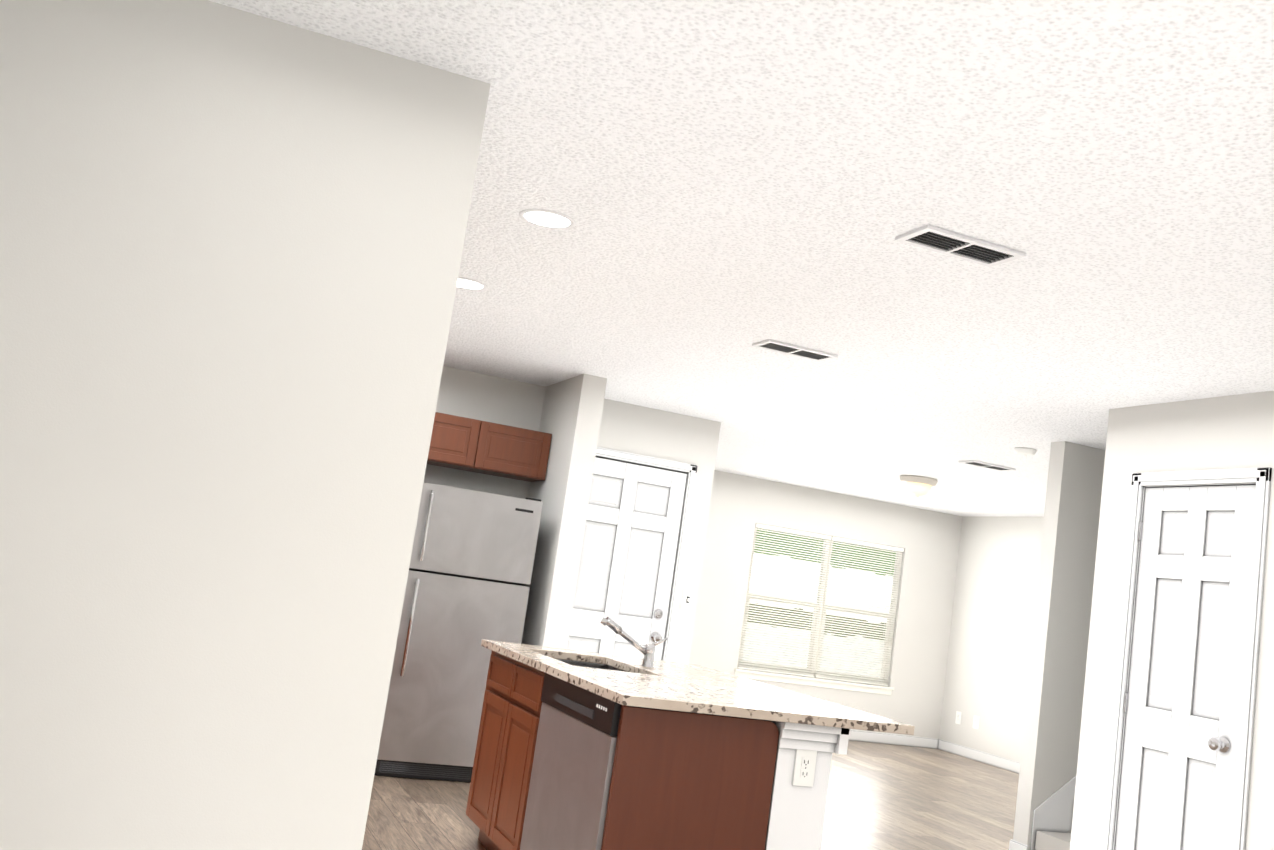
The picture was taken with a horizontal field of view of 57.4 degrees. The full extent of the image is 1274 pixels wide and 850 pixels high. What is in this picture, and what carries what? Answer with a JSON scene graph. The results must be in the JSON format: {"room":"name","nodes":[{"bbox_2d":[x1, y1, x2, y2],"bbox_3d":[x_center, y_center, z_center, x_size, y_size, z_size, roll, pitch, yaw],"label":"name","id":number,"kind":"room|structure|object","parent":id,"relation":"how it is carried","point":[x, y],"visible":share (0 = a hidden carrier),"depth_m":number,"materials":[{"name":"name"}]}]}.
{"room":"kitchen and dining room","nodes":[
{"label":"kitchen and dining room","id":0,"kind":"room"},
{"bbox_2d":[0,0,490,849],"bbox_3d":[-1.447,0.162,2.503,1.919,2.440,0.119,11,-8,-21],"label":"wall","id":1,"kind":"structure","parent":0,"point":[230,248],"depth_m":2.64,"materials":[{"name":"paint"}]},
{"bbox_2d":[521,374,606,648],"bbox_3d":[-0.565,0.928,7.209,0.150,2.440,0.767,11,-8,-21],"label":"wall","id":2,"kind":"structure","parent":0,"point":[571,415],"depth_m":6.97,"materials":[{"name":"paint"}]},
{"bbox_2d":[424,366,720,663],"bbox_3d":[-1.808,0.748,7.204,4.800,2.440,0.123,11,-8,-21],"label":"wall","id":3,"kind":"structure","parent":0,"point":[647,431],"depth_m":7.88,"materials":[{"name":"paint"}]},
{"bbox_2d":[427,412,551,481],"bbox_3d":[-1.043,0.129,7.310,0.939,0.300,0.334,11,-8,-21],"label":"upper cabinet","id":4,"kind":"object","parent":3,"relation":"attached to","point":[482,447],"visible":0.77,"depth_m":7.19,"materials":[{"name":"brown wood"}]},
{"bbox_2d":[567,457,686,659],"bbox_3d":[-0.164,1.259,7.738,0.810,2.030,0.115,11,-8,-21],"label":"entry door","id":5,"kind":"structure","parent":3,"relation":"in","point":[628,551],"depth_m":7.82,"materials":[{"name":"white paint"}]},
{"bbox_2d":[596,447,697,661],"bbox_3d":[-0.185,1.234,7.806,0.944,2.108,0.143,11,-8,-21],"label":"door frame","id":6,"kind":"structure","parent":3,"relation":"attached to","point":[690,470],"depth_m":7.94,"materials":[{"name":"white paint"}]},
{"bbox_2d":[681,590,693,608],"bbox_3d":[0.350,1.197,7.962,0.080,0.124,0.014,11,-8,-21],"label":"light switch","id":7,"kind":"object","parent":3,"relation":"attached to","point":[687,599],"visible":1,"depth_m":7.96,"materials":[{"name":"white plastic"}]},
{"bbox_2d":[362,740,1018,849],"bbox_3d":[0.967,2.209,5.398,9.380,0.120,11.200,11,-8,-21],"label":"floor","id":8,"kind":"structure","parent":0,"point":[880,796],"depth_m":7.51,"materials":[{"name":"wood"}]},
{"bbox_2d":[374,482,542,781],"bbox_3d":[-1.131,1.208,6.923,0.740,1.648,0.772,11,-8,-21],"label":"refrigerator","id":9,"kind":"object","parent":8,"relation":"on","point":[470,570],"visible":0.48,"depth_m":6.61,"materials":[{"name":"silver metal"}]},
{"bbox_2d":[466,647,848,849],"bbox_3d":[-0.033,1.466,4.672,0.858,0.860,1.747,11,-8,-21],"label":"kitchen island","id":10,"kind":"object","parent":8,"relation":"on","point":[694,780],"depth_m":3.96,"materials":[{"name":"brown wood"}]},
{"bbox_2d":[482,639,785,690],"bbox_3d":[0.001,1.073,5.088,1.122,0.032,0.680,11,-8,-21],"label":"island countertop","id":11,"kind":"structure","parent":10,"relation":"on","point":[523,655],"depth_m":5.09,"materials":[{"name":"beige stone"}]},
{"bbox_2d":[554,655,629,670],"bbox_3d":[-0.217,1.141,4.995,0.403,0.212,0.688,11,-8,-21],"label":"sink","id":12,"kind":"object","parent":11,"relation":"in","point":[574,659],"depth_m":5.34,"materials":[{"name":"silver metal"}]},
{"bbox_2d":[600,617,667,668],"bbox_3d":[-0.018,0.953,5.089,0.326,0.197,0.060,11,-8,-21],"label":"faucet","id":13,"kind":"object","parent":11,"relation":"on","point":[648,651],"visible":1,"depth_m":5.08,"materials":[{"name":"silver metal"}]},
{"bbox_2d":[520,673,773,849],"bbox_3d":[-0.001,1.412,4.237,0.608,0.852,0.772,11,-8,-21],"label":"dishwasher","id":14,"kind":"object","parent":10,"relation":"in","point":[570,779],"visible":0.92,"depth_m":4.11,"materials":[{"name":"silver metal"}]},
{"bbox_2d":[538,659,913,734],"bbox_3d":[0.299,1.016,4.348,1.122,0.032,0.918,11,-8,-21],"label":"island countertop","id":15,"kind":"structure","parent":10,"relation":"on","point":[625,688],"depth_m":4.11,"materials":[{"name":"beige stone"}]},
{"bbox_2d":[792,749,816,786],"bbox_3d":[0.582,1.188,4.031,0.080,0.124,0.009,11,-8,-21],"label":"outlet","id":16,"kind":"object","parent":10,"relation":"attached to","point":[804,768],"visible":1,"depth_m":4.03,"materials":[{"name":"white plastic"}]},
{"bbox_2d":[1035,831,1070,849],"bbox_3d":[3.592,1.839,6.749,2.340,1.710,0.805,11,-8,-21],"label":"stairs","id":17,"kind":"structure","parent":8,"relation":"on","point":[1046,840],"depth_m":6.53,"materials":[{"name":"grey carpet"}]},
{"bbox_2d":[209,0,1273,516],"bbox_3d":[1.330,-0.302,5.739,9.380,0.120,11.200,11,-8,-21],"label":"ceiling","id":18,"kind":"structure","parent":0,"point":[725,184],"depth_m":3.49,"materials":[{"name":"white paint"}]},
{"bbox_2d":[457,277,487,289],"bbox_3d":[-0.757,-0.622,5.125,0.200,0.005,0.200,11,-8,-21],"label":"recessed light","id":19,"kind":"object","parent":18,"relation":"in","point":[467,283],"visible":0.69,"depth_m":5.12,"materials":[{"name":"white plastic"}]},
{"bbox_2d":[519,209,575,228],"bbox_3d":[-0.309,-0.709,4.010,0.200,0.005,0.200,11,-8,-21],"label":"recessed light","id":20,"kind":"object","parent":18,"relation":"in","point":[544,218],"visible":1,"depth_m":4.00,"materials":[{"name":"white plastic"}]},
{"bbox_2d":[752,339,837,361],"bbox_3d":[0.746,-0.351,5.498,0.370,0.011,0.170,11,-8,-21],"label":"ceiling vent","id":21,"kind":"object","parent":18,"relation":"in","point":[793,350],"visible":1,"depth_m":5.48,"materials":[{"name":"white metal"}]},
{"bbox_2d":[900,475,937,499],"bbox_3d":[2.330,0.533,9.663,0.309,0.187,0.309,11,-8,-21],"label":"ceiling light","id":22,"kind":"object","parent":18,"relation":"attached to","point":[916,487],"visible":1,"depth_m":9.57,"materials":[{"name":"white glass"}]},
{"bbox_2d":[895,225,1025,266],"bbox_3d":[1.017,-0.561,3.662,0.370,0.011,0.170,11,-8,-21],"label":"ceiling vent","id":23,"kind":"object","parent":18,"relation":"in","point":[954,244],"visible":1,"depth_m":3.65,"materials":[{"name":"white metal"}]},
{"bbox_2d":[959,460,1015,470],"bbox_3d":[2.514,0.292,8.351,0.370,0.011,0.170,11,-8,-21],"label":"ceiling vent","id":24,"kind":"object","parent":18,"relation":"in","point":[986,465],"visible":1,"depth_m":8.33,"materials":[{"name":"white metal"}]},
{"bbox_2d":[1014,447,1036,455],"bbox_3d":[2.474,0.174,7.415,0.136,0.041,0.136,11,-8,-21],"label":"smoke detector","id":25,"kind":"object","parent":18,"relation":"attached to","point":[1023,451],"visible":1,"depth_m":7.37,"materials":[{"name":"white plastic"}]},
{"bbox_2d":[688,470,961,739],"bbox_3d":[-0.911,1.352,10.696,9.140,2.440,0.120,11,-8,-21],"label":"wall","id":26,"kind":"structure","parent":0,"point":[741,506],"depth_m":11.88,"materials":[{"name":"paint"}]},
{"bbox_2d":[734,527,901,694],"bbox_3d":[1.869,1.870,11.741,1.830,1.510,0.130,11,-8,-21],"label":"window","id":27,"kind":"structure","parent":26,"relation":"in","point":[808,681],"depth_m":11.72,"materials":[{"name":"white plastic"}]},
{"bbox_2d":[737,523,903,685],"bbox_3d":[1.878,1.829,11.739,1.746,1.424,0.030,11,-8,-21],"label":"window blinds","id":28,"kind":"object","parent":27,"relation":"attached to","point":[822,536],"visible":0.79,"depth_m":11.72,"materials":[{"name":"white plastic"}]},
{"bbox_2d":[848,730,937,748],"bbox_3d":[1.140,2.925,11.326,4.320,0.103,0.013,11,-8,-21],"label":"baseboard","id":29,"kind":"structure","parent":26,"relation":"attached to","point":[854,735],"depth_m":11.89,"materials":[{"name":"white paint"}]},
{"bbox_2d":[939,516,1043,761],"bbox_3d":[5.396,1.790,7.210,0.120,2.440,11.200,11,-8,-21],"label":"wall","id":30,"kind":"structure","parent":0,"point":[990,641],"depth_m":11.64,"materials":[{"name":"paint"}]},
{"bbox_2d":[955,711,961,724],"bbox_3d":[3.283,2.991,11.882,0.009,0.124,0.080,11,-8,-21],"label":"outlet","id":31,"kind":"object","parent":30,"relation":"attached to","point":[958,717],"visible":1,"depth_m":11.88,"materials":[{"name":"white plastic"}]},
{"bbox_2d":[973,715,978,728],"bbox_3d":[3.387,2.971,11.623,0.009,0.124,0.080,11,-8,-21],"label":"outlet","id":32,"kind":"object","parent":30,"relation":"attached to","point":[975,722],"visible":1,"depth_m":11.62,"materials":[{"name":"white plastic"}]},
{"bbox_2d":[937,739,1019,773],"bbox_3d":[4.002,3.150,9.932,0.016,0.103,4.690,11,-8,-21],"label":"baseboard","id":33,"kind":"structure","parent":30,"relation":"attached to","point":[990,759],"depth_m":11.47,"materials":[{"name":"white paint"}]},
{"bbox_2d":[1013,441,1104,849],"bbox_3d":[3.712,1.565,7.340,2.960,2.440,0.120,11,-8,-21],"label":"wall","id":34,"kind":"structure","parent":0,"point":[1053,709],"depth_m":6.83,"materials":[{"name":"paint"}]},
{"bbox_2d":[1022,776,1075,849],"bbox_3d":[3.614,1.581,7.227,2.733,2.349,0.012,11,-8,-21],"label":"baseboard","id":35,"kind":"structure","parent":34,"relation":"attached to","point":[1053,812],"depth_m":6.69,"materials":[{"name":"white paint"}]},
{"bbox_2d":[1070,391,1273,849],"bbox_3d":[2.980,0.986,3.857,0.120,2.440,3.945,11,-8,-21],"label":"wall","id":36,"kind":"structure","parent":0,"point":[1227,432],"depth_m":5.44,"materials":[{"name":"paint"}]},
{"bbox_2d":[1115,485,1255,849],"bbox_3d":[2.367,1.268,5.099,0.106,2.028,0.628,11,-8,-21],"label":"closet door","id":37,"kind":"structure","parent":36,"relation":"in","point":[1182,700],"depth_m":5.12,"materials":[{"name":"white paint"}]},
{"bbox_2d":[1100,467,1271,849],"bbox_3d":[2.428,1.248,5.120,0.140,2.105,0.754,11,-8,-21],"label":"door frame","id":38,"kind":"structure","parent":36,"relation":"attached to","point":[1260,478],"depth_m":5.15,"materials":[{"name":"white paint"}]},
{"label":"outside","id":39,"kind":"structure","parent":0,"visible":0},
{"bbox_2d":[742,528,895,676],"bbox_3d":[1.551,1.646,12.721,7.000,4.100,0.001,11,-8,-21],"label":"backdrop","id":40,"kind":"structure","parent":39,"point":[816,599],"depth_m":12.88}
]}

